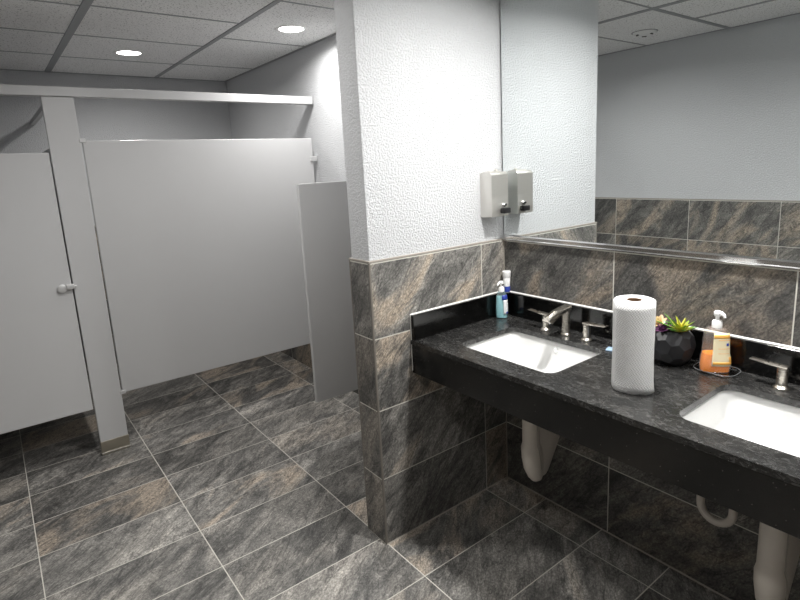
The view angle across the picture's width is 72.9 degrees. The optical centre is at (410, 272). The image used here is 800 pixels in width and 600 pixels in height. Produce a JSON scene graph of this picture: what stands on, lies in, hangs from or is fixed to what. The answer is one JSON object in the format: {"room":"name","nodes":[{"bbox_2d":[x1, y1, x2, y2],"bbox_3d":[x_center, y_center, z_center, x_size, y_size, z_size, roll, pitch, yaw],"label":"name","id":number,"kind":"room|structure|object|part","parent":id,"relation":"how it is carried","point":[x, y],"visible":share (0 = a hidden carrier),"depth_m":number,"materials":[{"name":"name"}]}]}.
{"room":"public restroom","nodes":[
{"label":"public restroom","id":0,"kind":"room"},
{"bbox_2d":[0,70,231,375],"bbox_3d":[-2.603,-0.380,4.503,2.648,2.446,0.122,-11,14,-37],"label":"wall","id":1,"kind":"structure","parent":0,"point":[97,119],"depth_m":4.45,"materials":[{"name":"white paint"}]},
{"bbox_2d":[0,0,335,81],"bbox_3d":[-0.700,-1.205,1.780,2.650,0.084,6.500,-11,14,-37],"label":"ceiling","id":2,"kind":"structure","parent":0,"point":[204,40],"depth_m":3.21,"materials":[{"name":"tile"}]},
{"bbox_2d":[113,50,144,55],"bbox_3d":[-1.887,-1.476,3.637,0.196,0.008,0.196,-11,14,-37],"label":"recessed light","id":3,"kind":"object","parent":2,"relation":"in","point":[117,52],"visible":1,"depth_m":3.63,"materials":[{"name":"white plastic"}]},
{"bbox_2d":[275,25,307,32],"bbox_3d":[-0.709,-1.454,3.233,0.196,0.008,0.196,-11,14,-37],"label":"recessed light","id":4,"kind":"object","parent":2,"relation":"in","point":[284,28],"visible":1,"depth_m":3.23,"materials":[{"name":"white"}]},
{"bbox_2d":[0,351,726,599],"bbox_3d":[-0.579,1.242,2.264,2.650,0.060,6.500,-11,14,-37],"label":"floor","id":5,"kind":"structure","parent":0,"point":[232,482],"depth_m":2.52,"materials":[{"name":"tile"}]},
{"bbox_2d":[0,84,316,454],"bbox_3d":[-2.058,-0.100,3.852,2.397,2.096,1.634,-11,14,-37],"label":"partition","id":6,"kind":"object","parent":5,"relation":"on","point":[200,247],"depth_m":3.21,"materials":[{"name":"metal"}]},
{"bbox_3d":[-2.381,-1.036,3.496,0.030,0.031,1.558,-11,14,-37],"label":"brace rail","id":7,"kind":"part","parent":6,"relation":"part of","materials":[{"name":"grey metal"}]},
{"bbox_3d":[-2.130,0.127,2.839,0.616,1.463,0.025,-11,14,-37],"label":"stall door","id":8,"kind":"part","parent":6,"relation":"part of","materials":[{"name":"grey metal"}]},
{"bbox_3d":[-1.913,0.088,2.977,0.046,0.046,0.019,-11,14,-37],"label":"latch knob","id":9,"kind":"part","parent":6,"relation":"part of","materials":[{"name":"silver metal"}]},
{"bbox_3d":[-2.321,-0.090,3.685,0.025,1.469,1.569,-11,14,-37],"label":"divider panel","id":10,"kind":"part","parent":6,"relation":"part of","materials":[{"name":"grey metal"}]},
{"bbox_3d":[-1.212,-0.113,3.526,1.398,1.469,0.025,-11,14,-37],"label":"panel","id":11,"kind":"part","parent":6,"relation":"part of","materials":[{"name":"grey metal"}]},
{"bbox_2d":[334,0,506,543],"bbox_3d":[0.100,-0.095,2.386,0.774,2.446,0.147,-11,14,-37],"label":"wall","id":12,"kind":"structure","parent":0,"point":[420,80],"depth_m":2.26,"materials":[{"name":"white paint"}]},
{"bbox_3d":[0.096,-0.108,2.380,0.766,0.007,0.147,-11,14,-37],"label":"tile edge trim","id":13,"kind":"part","parent":12,"relation":"part of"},
{"bbox_2d":[411,292,504,340],"bbox_3d":[0.236,0.184,2.430,0.576,0.108,0.020,-11,14,-37],"label":"backsplash","id":14,"kind":"structure","parent":12,"relation":"attached to","point":[442,319],"depth_m":2.38,"materials":[{"name":"black stone"}]},
{"bbox_2d":[480,169,510,217],"bbox_3d":[0.386,-0.356,2.424,0.107,0.211,0.099,-11,14,-37],"label":"soap dispenser","id":15,"kind":"object","parent":12,"relation":"attached to","point":[493,184],"visible":1,"depth_m":2.40,"materials":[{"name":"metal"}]},
{"bbox_3d":[0.400,-0.344,2.410,0.107,0.184,0.004,-11,14,-37],"label":"plate","id":16,"kind":"part","parent":15,"relation":"part of","materials":[{"name":"metal"}]},
{"bbox_2d":[226,11,799,599],"bbox_3d":[0.387,-0.176,2.725,0.130,2.446,6.380,-11,14,-37],"label":"wall","id":17,"kind":"structure","parent":0,"point":[658,517],"depth_m":2.20,"materials":[{"name":"white paint"}]},
{"bbox_2d":[296,181,357,402],"bbox_3d":[-0.332,0.090,3.152,0.596,1.234,0.036,-11,14,-37],"label":"screen","id":18,"kind":"object","parent":17,"relation":"attached to","point":[322,206],"visible":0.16,"depth_m":3.04,"materials":[{"name":"grey metal"}]},
{"bbox_2d":[521,420,559,481],"bbox_3d":[0.588,0.644,2.267,0.333,0.420,0.083,-11,14,-37],"label":"pipe cover","id":19,"kind":"object","parent":17,"relation":"attached to","point":[538,446],"visible":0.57,"depth_m":2.19,"materials":[{"name":"white vinyl"}]},
{"bbox_2d":[387,240,730,599],"bbox_3d":[1.063,0.688,1.316,0.765,1.234,2.900,-11,14,-37],"label":"trim","id":20,"kind":"structure","parent":17,"relation":"attached to","point":[727,598],"depth_m":2.44,"materials":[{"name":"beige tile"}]},
{"bbox_2d":[410,291,799,538],"bbox_3d":[0.841,0.375,1.681,0.580,0.258,1.980,-11,14,-37],"label":"countertop","id":21,"kind":"structure","parent":17,"relation":"attached to","point":[578,403],"depth_m":1.69,"materials":[{"name":"black stone"}]},
{"bbox_2d":[496,281,507,317],"bbox_3d":[0.425,0.124,2.514,0.057,0.175,0.051,1,12,17],"label":"soap bottle","id":22,"kind":"object","parent":21,"relation":"on","point":[501,300],"visible":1,"depth_m":2.50,"materials":[{"name":"teal plastic"}]},
{"bbox_2d":[502,294,507,313],"bbox_3d":[0.427,0.147,2.522,0.054,0.127,0.059,-11,14,-37],"label":"label","id":23,"kind":"object","parent":22,"relation":"on","point":[504,297],"depth_m":2.50,"materials":[{"name":"white paper"}]},
{"bbox_2d":[502,270,510,292],"bbox_3d":[0.456,0.042,2.556,0.040,0.102,0.040,-11,14,-37],"label":"lotion bottle","id":24,"kind":"object","parent":21,"relation":"on","point":[506,274],"visible":0.94,"depth_m":2.54,"materials":[{"name":"white plastic"}]},
{"bbox_2d":[503,278,509,292],"bbox_3d":[0.456,0.056,2.559,0.035,0.072,0.035,-11,14,-37],"label":"label","id":25,"kind":"object","parent":24,"relation":"on","point":[506,285],"depth_m":2.55,"materials":[{"name":"white paper"}]},
{"bbox_2d":[465,332,598,372],"bbox_3d":[0.470,0.379,2.130,0.382,0.138,0.510,-11,14,-37],"label":"sink","id":26,"kind":"object","parent":21,"relation":"in","point":[536,353],"visible":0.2,"depth_m":2.30,"materials":[{"name":"white ceramic"}]},
{"bbox_2d":[528,304,607,341],"bbox_3d":[0.598,0.204,2.199,0.154,0.125,0.381,-11,14,-37],"label":"faucet","id":27,"kind":"object","parent":21,"relation":"on","point":[550,318],"visible":1,"depth_m":2.19,"materials":[{"name":"silver metal"}]},
{"bbox_3d":[0.554,0.169,2.336,0.024,0.011,0.104,-11,14,-37],"label":"lever","id":28,"kind":"part","parent":27,"relation":"part of","materials":[{"name":"silver metal"}]},
{"bbox_3d":[0.579,0.212,2.315,0.044,0.066,0.044,-11,14,-37],"label":"handle","id":29,"kind":"part","parent":27,"relation":"part of","materials":[{"name":"silver metal"}]},
{"bbox_3d":[0.595,0.169,2.190,0.150,0.053,0.033,-11,14,-37],"label":"spout arm","id":30,"kind":"part","parent":27,"relation":"part of","materials":[{"name":"silver metal"}]},
{"bbox_3d":[0.642,0.200,2.233,0.042,0.116,0.042,-11,14,-37],"label":"spout","id":31,"kind":"part","parent":27,"relation":"part of","materials":[{"name":"silver metal"}]},
{"bbox_3d":[0.704,0.237,2.157,0.044,0.066,0.044,-11,14,-37],"label":"handle","id":32,"kind":"part","parent":27,"relation":"part of","materials":[{"name":"silver metal"}]},
{"bbox_3d":[0.725,0.203,2.121,0.024,0.011,0.104,-11,14,-37],"label":"lever","id":33,"kind":"part","parent":27,"relation":"part of","materials":[{"name":"silver metal"}]},
{"bbox_2d":[611,295,655,394],"bbox_3d":[0.691,0.222,1.679,0.122,0.290,0.124,-1,11,10],"label":"paper towel roll","id":34,"kind":"object","parent":21,"relation":"on","point":[634,316],"visible":1,"depth_m":1.63,"materials":[{"name":"white paper"}]},
{"bbox_2d":[654,313,697,365],"bbox_3d":[0.907,0.225,1.869,0.151,0.182,0.158,-5,11,-12],"label":"potted plant","id":35,"kind":"object","parent":21,"relation":"on","point":[675,345],"visible":0.86,"depth_m":1.83,"materials":[{"name":"black ceramic"}]},
{"bbox_3d":[0.909,0.252,1.880,0.144,0.124,0.148,-11,14,-37],"label":"pot","id":36,"kind":"part","parent":35,"relation":"part of","materials":[{"name":"black ceramic"}]},
{"bbox_2d":[682,391,799,456],"bbox_3d":[1.011,0.488,1.446,0.382,0.138,0.510,-11,14,-37],"label":"sink","id":37,"kind":"object","parent":21,"relation":"in","point":[772,424],"visible":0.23,"depth_m":1.64,"materials":[{"name":"white ceramic"}]},
{"bbox_2d":[749,356,789,390],"bbox_3d":[1.145,0.311,1.523,0.154,0.125,0.381,-11,14,-37],"label":"faucet","id":38,"kind":"object","parent":21,"relation":"on","point":[782,372],"visible":1,"depth_m":1.63,"materials":[{"name":"silver metal"}]},
{"bbox_3d":[1.101,0.276,1.661,0.024,0.011,0.104,-11,14,-37],"label":"lever","id":39,"kind":"part","parent":38,"relation":"part of","materials":[{"name":"silver metal"}]},
{"bbox_3d":[1.125,0.319,1.639,0.044,0.066,0.044,-11,14,-37],"label":"handle","id":40,"kind":"part","parent":38,"relation":"part of","materials":[{"name":"silver metal"}]},
{"bbox_3d":[1.017,0.321,1.797,0.102,0.009,0.132,-11,14,-37],"label":"soap tray","id":41,"kind":"object","parent":21,"relation":"on","visible":0},
{"bbox_2d":[700,310,730,372],"bbox_3d":[1.000,0.224,1.770,0.091,0.206,0.056,0,11,12],"label":"soap bottle","id":42,"kind":"object","parent":41,"relation":"on","point":[718,359],"visible":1,"depth_m":1.75,"materials":[{"name":"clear plastic"}]},
{"bbox_2d":[711,333,730,366],"bbox_3d":[1.001,0.250,1.775,0.082,0.152,0.088,-11,14,-37],"label":"label","id":43,"kind":"object","parent":42,"relation":"on","point":[720,354],"depth_m":1.75,"materials":[{"name":"beige paper"}]},
{"bbox_2d":[500,0,799,269],"bbox_3d":[1.119,-0.596,1.540,0.022,1.185,2.298,-11,14,-37],"label":"wall mirror","id":44,"kind":"object","parent":17,"relation":"attached to","point":[670,128],"visible":1,"depth_m":1.90,"materials":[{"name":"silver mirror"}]},
{"bbox_2d":[505,292,799,384],"bbox_3d":[1.064,0.263,1.826,0.020,0.108,1.958,-11,14,-37],"label":"backsplash","id":45,"kind":"structure","parent":17,"relation":"attached to","point":[741,349],"depth_m":1.87,"materials":[{"name":"black stone"}]},
{"bbox_2d":[696,495,737,527],"bbox_3d":[1.072,0.666,1.846,0.116,0.390,0.138,-11,14,-37],"label":"drain pipe","id":46,"kind":"object","parent":17,"relation":"attached to","point":[732,516],"visible":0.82,"depth_m":1.85,"materials":[{"name":"white plastic"}]},
{"bbox_2d":[753,522,799,599],"bbox_3d":[1.119,0.788,1.605,0.333,0.420,0.083,-11,14,-37],"label":"pipe cover","id":47,"kind":"object","parent":17,"relation":"attached to","point":[778,552],"visible":0.67,"depth_m":1.51,"materials":[{"name":"white vinyl plastic"}]}
]}

